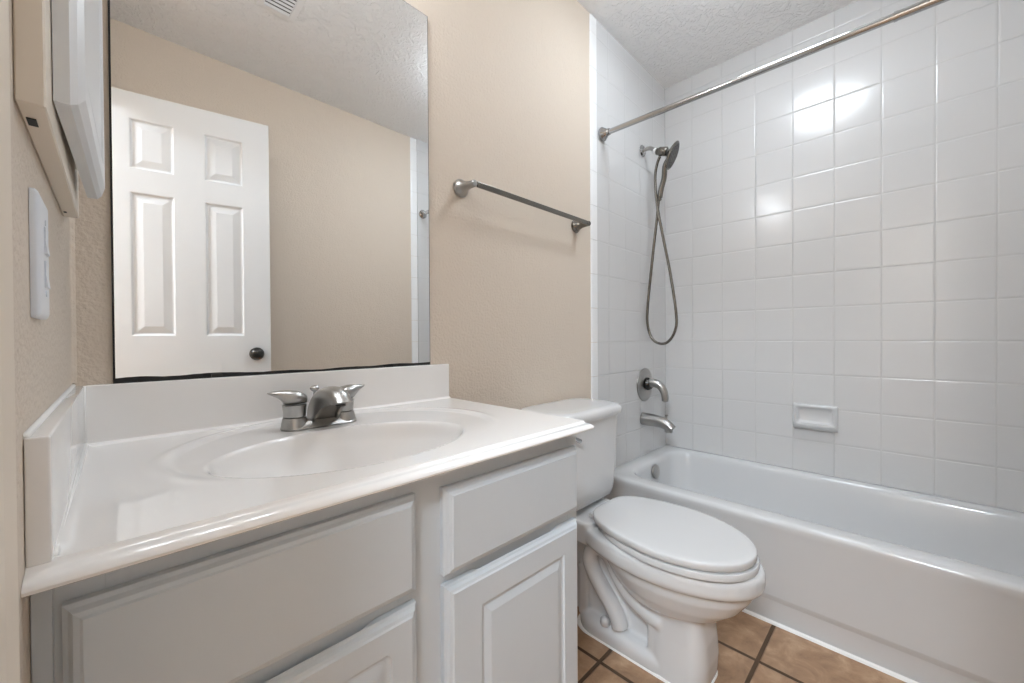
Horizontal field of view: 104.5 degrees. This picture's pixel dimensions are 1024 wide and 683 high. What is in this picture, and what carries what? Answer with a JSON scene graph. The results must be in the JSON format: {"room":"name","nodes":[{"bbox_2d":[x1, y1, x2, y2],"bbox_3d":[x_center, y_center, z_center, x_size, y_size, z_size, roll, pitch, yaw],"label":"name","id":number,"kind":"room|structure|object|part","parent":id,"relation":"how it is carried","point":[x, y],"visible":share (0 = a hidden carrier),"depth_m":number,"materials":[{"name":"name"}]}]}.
{"room":"bathroom","nodes":[
{"label":"bathroom","id":0,"kind":"room"},
{"bbox_2d":[9,0,71,682],"bbox_3d":[-0.208,-0.231,0.049,1.660,2.440,0.115,0,1,45],"label":"wall","id":1,"kind":"structure","parent":0,"point":[42,348],"depth_m":0.34,"materials":[{"name":"beige paint"}]},
{"bbox_2d":[0,0,19,682],"bbox_3d":[-0.047,-0.067,-0.102,0.755,2.113,0.134,0,1,45],"label":"trim","id":2,"kind":"structure","parent":1,"relation":"attached to","point":[9,602],"depth_m":0.20,"materials":[{"name":"beige paint"}]},
{"bbox_2d":[29,187,50,319],"bbox_3d":[-0.448,-0.079,0.379,0.072,0.115,0.008,0,1,45],"label":"light switch","id":3,"kind":"object","parent":1,"relation":"attached to","point":[38,212],"visible":1,"depth_m":0.36,"materials":[{"name":"white plastic"}]},
{"bbox_2d":[12,0,104,218],"bbox_3d":[-0.508,-0.528,0.457,0.403,0.689,0.044,0,1,45],"label":"medicine cabinet","id":4,"kind":"object","parent":1,"relation":"attached to","point":[58,44],"visible":1,"depth_m":0.36,"materials":[{"name":"beige paint"}]},
{"bbox_3d":[-0.504,-0.532,0.466,0.018,0.645,0.322,-1,1,-43],"label":"door","id":5,"kind":"part","parent":4,"relation":"part of","materials":[{"name":"white paint"}]},
{"bbox_2d":[72,0,596,409],"bbox_3d":[-0.546,-0.237,0.970,0.120,2.440,4.210,0,1,45],"label":"wall","id":6,"kind":"structure","parent":0,"point":[509,80],"depth_m":1.40,"materials":[{"name":"beige paint"}]},
{"bbox_2d":[69,217,76,382],"bbox_3d":[-0.753,-0.691,0.672,0.006,1.524,0.006,0,1,45],"label":"trim","id":7,"kind":"structure","parent":6,"relation":"attached to","point":[71,220],"depth_m":0.68,"materials":[{"name":"beige paint"}]},
{"bbox_2d":[85,364,448,443],"bbox_3d":[-0.466,0.124,0.950,0.021,0.106,0.757,0,1,45],"label":"backsplash","id":8,"kind":"structure","parent":6,"relation":"attached to","point":[114,411],"depth_m":0.81,"materials":[{"name":"white stone"}]},
{"bbox_2d":[107,0,429,382],"bbox_3d":[-0.482,-0.443,0.942,0.008,1.029,0.666,0,1,45],"label":"wall mirror","id":9,"kind":"object","parent":6,"relation":"attached to","point":[269,159],"visible":1,"depth_m":0.88,"materials":[{"name":"black mirror"}]},
{"bbox_2d":[453,179,590,232],"bbox_3d":[0.079,-0.490,1.457,0.076,0.057,0.673,0,1,45],"label":"towel bar","id":10,"kind":"object","parent":6,"relation":"attached to","point":[461,187],"visible":1,"depth_m":1.33,"materials":[{"name":"silver metal"}]},
{"bbox_3d":[-0.139,-0.487,1.239,0.076,0.057,0.057,0,1,45],"label":"post","id":11,"kind":"part","parent":10,"relation":"part of","materials":[{"name":"silver metal"}]},
{"bbox_3d":[0.297,-0.494,1.675,0.076,0.057,0.057,0,1,45],"label":"post","id":12,"kind":"part","parent":10,"relation":"part of","materials":[{"name":"silver metal"}]},
{"bbox_2d":[589,13,597,398],"bbox_3d":[0.373,-0.249,1.801,0.004,2.437,0.052,0,1,45],"label":"trim","id":13,"kind":"structure","parent":6,"relation":"attached to","point":[592,21],"depth_m":1.79,"materials":[{"name":"white"}]},
{"bbox_2d":[596,20,665,466],"bbox_3d":[0.646,-0.253,2.075,0.002,2.440,0.721,0,1,45],"label":"wall tile","id":14,"kind":"structure","parent":6,"relation":"attached to","point":[626,91],"depth_m":2.03,"materials":[{"name":"white tile"}]},
{"bbox_2d":[637,368,668,401],"bbox_3d":[0.761,0.233,2.102,0.125,0.178,0.178,0,1,45],"label":"shower valve","id":15,"kind":"object","parent":14,"relation":"attached to","point":[645,382],"visible":1,"depth_m":2.10,"materials":[{"name":"silver metal"}]},
{"bbox_3d":[0.775,0.258,2.095,0.098,0.121,0.046,0,1,40],"label":"lever","id":16,"kind":"part","parent":15,"relation":"part of","materials":[{"name":"silver metal"}]},
{"bbox_2d":[640,145,668,156],"bbox_3d":[0.747,-1.002,2.074,0.139,0.096,0.062,0,1,45],"label":"shower fixture","id":17,"kind":"object","parent":14,"relation":"attached to","point":[661,151],"visible":0.98,"depth_m":2.06,"materials":[{"name":"silver metal"}]},
{"bbox_2d":[640,412,675,432],"bbox_3d":[0.764,0.420,2.069,0.175,0.091,0.060,0,1,45],"label":"tub spout","id":18,"kind":"object","parent":14,"relation":"attached to","point":[648,419],"visible":1,"depth_m":2.05,"materials":[{"name":"silver metal"}]},
{"bbox_2d":[646,140,679,344],"bbox_3d":[0.804,-0.496,2.066,0.116,1.030,0.193,-1,1,-22],"label":"shower","id":19,"kind":"object","parent":14,"relation":"attached to","point":[671,156],"visible":1,"depth_m":2.06,"materials":[{"name":"silver metal"}]},
{"bbox_3d":[0.782,-0.839,2.047,0.071,0.185,0.047,0,1,45],"label":"handle","id":20,"kind":"part","parent":19,"relation":"part of","materials":[{"name":"silver metal"}]},
{"bbox_3d":[0.822,-0.945,2.018,0.053,0.109,0.120,0,1,27],"label":"nozzle plate","id":21,"kind":"part","parent":19,"relation":"part of","materials":[{"name":"grey metal"}]},
{"bbox_2d":[598,0,949,141],"bbox_3d":[0.956,-0.945,1.303,1.528,0.090,0.062,0,1,45],"label":"shower curtain rod","id":22,"kind":"object","parent":14,"relation":"attached to","point":[603,133],"visible":1,"depth_m":1.32,"materials":[{"name":"silver metal"}]},
{"bbox_2d":[577,0,857,88],"bbox_3d":[0.450,-1.504,-0.045,2.960,0.100,4.210,0,1,45],"label":"ceiling","id":23,"kind":"structure","parent":0,"point":[675,41],"depth_m":1.85,"materials":[{"name":"white paint"}]},
{"bbox_2d":[577,606,905,682],"bbox_3d":[0.466,1.035,-0.024,2.960,0.100,4.210,0,1,45],"label":"floor","id":24,"kind":"structure","parent":0,"point":[752,649],"depth_m":1.20,"materials":[{"name":"brown tile"}]},
{"bbox_2d":[30,434,577,682],"bbox_3d":[-0.295,0.589,0.773,0.512,0.789,0.769,0,1,45],"label":"vanity cabinet","id":25,"kind":"object","parent":24,"relation":"on","point":[468,574],"visible":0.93,"depth_m":0.52,"materials":[{"name":"grey paint"}]},
{"bbox_3d":[-0.261,0.294,0.458,0.020,0.140,0.342,0,1,45],"label":"false drawer","id":26,"kind":"part","parent":25,"relation":"part of","materials":[{"name":"grey paint"}]},
{"bbox_2d":[21,364,593,597],"bbox_3d":[-0.288,0.187,0.766,0.533,0.234,0.782,0,1,45],"label":"countertop","id":27,"kind":"structure","parent":25,"relation":"on","point":[117,476],"depth_m":0.63,"materials":[{"name":"white stone"}]},
{"bbox_2d":[267,384,364,431],"bbox_3d":[-0.407,0.136,0.828,0.166,0.087,0.161,0,0,-11],"label":"faucet","id":28,"kind":"object","parent":27,"relation":"on","point":[332,405],"visible":1,"depth_m":0.81,"materials":[{"name":"silver metal"}]},
{"bbox_3d":[-0.456,0.113,0.806,0.046,0.030,0.072,0,1,45],"label":"handle lever","id":29,"kind":"part","parent":28,"relation":"part of","materials":[{"name":"silver metal"}]},
{"bbox_3d":[-0.440,0.133,0.884,0.019,0.071,0.019,0,1,45],"label":"lift rod","id":30,"kind":"part","parent":28,"relation":"part of","materials":[{"name":"silver metal"}]},
{"bbox_3d":[-0.411,0.167,0.852,0.056,0.024,0.154,0,1,45],"label":"plate","id":31,"kind":"part","parent":28,"relation":"part of","materials":[{"name":"silver metal"}]},
{"bbox_3d":[-0.374,0.132,0.820,0.146,0.079,0.054,0,1,45],"label":"spout","id":32,"kind":"part","parent":28,"relation":"part of","materials":[{"name":"silver metal"}]},
{"bbox_3d":[-0.367,0.112,0.895,0.046,0.030,0.072,0,1,45],"label":"handle lever","id":33,"kind":"part","parent":28,"relation":"part of","materials":[{"name":"silver metal"}]},
{"bbox_3d":[-0.259,0.625,0.461,0.020,0.486,0.342,0,1,45],"label":"door","id":34,"kind":"part","parent":25,"relation":"part of","materials":[{"name":"grey paint"}]},
{"bbox_3d":[0.016,0.295,0.735,0.020,0.140,0.346,0,1,45],"label":"drawer","id":35,"kind":"part","parent":25,"relation":"part of","materials":[{"name":"grey paint"}]},
{"bbox_3d":[0.018,0.625,0.738,0.020,0.492,0.346,0,1,45],"label":"door","id":36,"kind":"part","parent":25,"relation":"part of","materials":[{"name":"grey paint"}]},
{"bbox_2d":[520,398,765,682],"bbox_3d":[0.402,0.606,1.300,0.737,0.738,0.414,0,1,45],"label":"toilet","id":37,"kind":"object","parent":24,"relation":"on","point":[656,578],"visible":0.91,"depth_m":1.18,"materials":[{"name":"white ceramic"}]},
{"bbox_3d":[0.224,0.253,1.472,0.240,0.035,0.414,0,1,45],"label":"tank lid","id":38,"kind":"part","parent":37,"relation":"part of","materials":[{"name":"white ceramic"}]},
{"bbox_3d":[0.222,0.429,1.477,0.218,0.315,0.386,0,1,45],"label":"tank","id":39,"kind":"part","parent":37,"relation":"part of","materials":[{"name":"white ceramic"}]},
{"bbox_3d":[0.416,0.785,1.289,0.702,0.380,0.340,0,1,45],"label":"bowl","id":40,"kind":"part","parent":37,"relation":"part of","materials":[{"name":"white ceramic"}]},
{"bbox_3d":[0.484,0.574,1.219,0.472,0.023,0.348,0,1,45],"label":"lid","id":41,"kind":"part","parent":37,"relation":"part of","materials":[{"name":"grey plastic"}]},
{"bbox_3d":[0.495,0.598,1.206,0.450,0.020,0.350,0,1,45],"label":"seat","id":42,"kind":"part","parent":37,"relation":"part of","materials":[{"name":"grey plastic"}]},
{"bbox_2d":[604,445,1023,682],"bbox_3d":[1.203,0.789,1.553,1.526,0.358,0.692,0,1,45],"label":"bathtub","id":43,"kind":"object","parent":24,"relation":"on","point":[919,587],"visible":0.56,"depth_m":1.32,"materials":[{"name":"grey ceramic"}]},
{"bbox_3d":[0.736,0.664,2.028,0.018,0.072,0.072,0,1,45],"label":"overflow plate","id":44,"kind":"part","parent":43,"relation":"part of","materials":[{"name":"silver metal"}]},
{"bbox_2d":[742,609,918,682],"bbox_3d":[0.959,0.967,1.305,1.522,0.009,0.013,0,1,45],"label":"trim","id":45,"kind":"structure","parent":43,"relation":"attached to","point":[863,661],"depth_m":1.25,"materials":[{"name":"white"}]},
{"bbox_2d":[665,0,1023,511],"bbox_3d":[1.529,-0.256,1.786,1.660,2.440,0.120,0,1,45],"label":"wall","id":46,"kind":"structure","parent":0,"point":[844,221],"depth_m":1.71,"materials":[{"name":"white tile"}]},
{"bbox_2d":[793,403,837,432],"bbox_3d":[1.388,0.350,1.822,0.166,0.116,0.042,0,1,45],"label":"soap dish","id":47,"kind":"object","parent":46,"relation":"attached to","point":[805,416],"visible":1,"depth_m":1.82,"materials":[{"name":"grey ceramic"}]}
]}

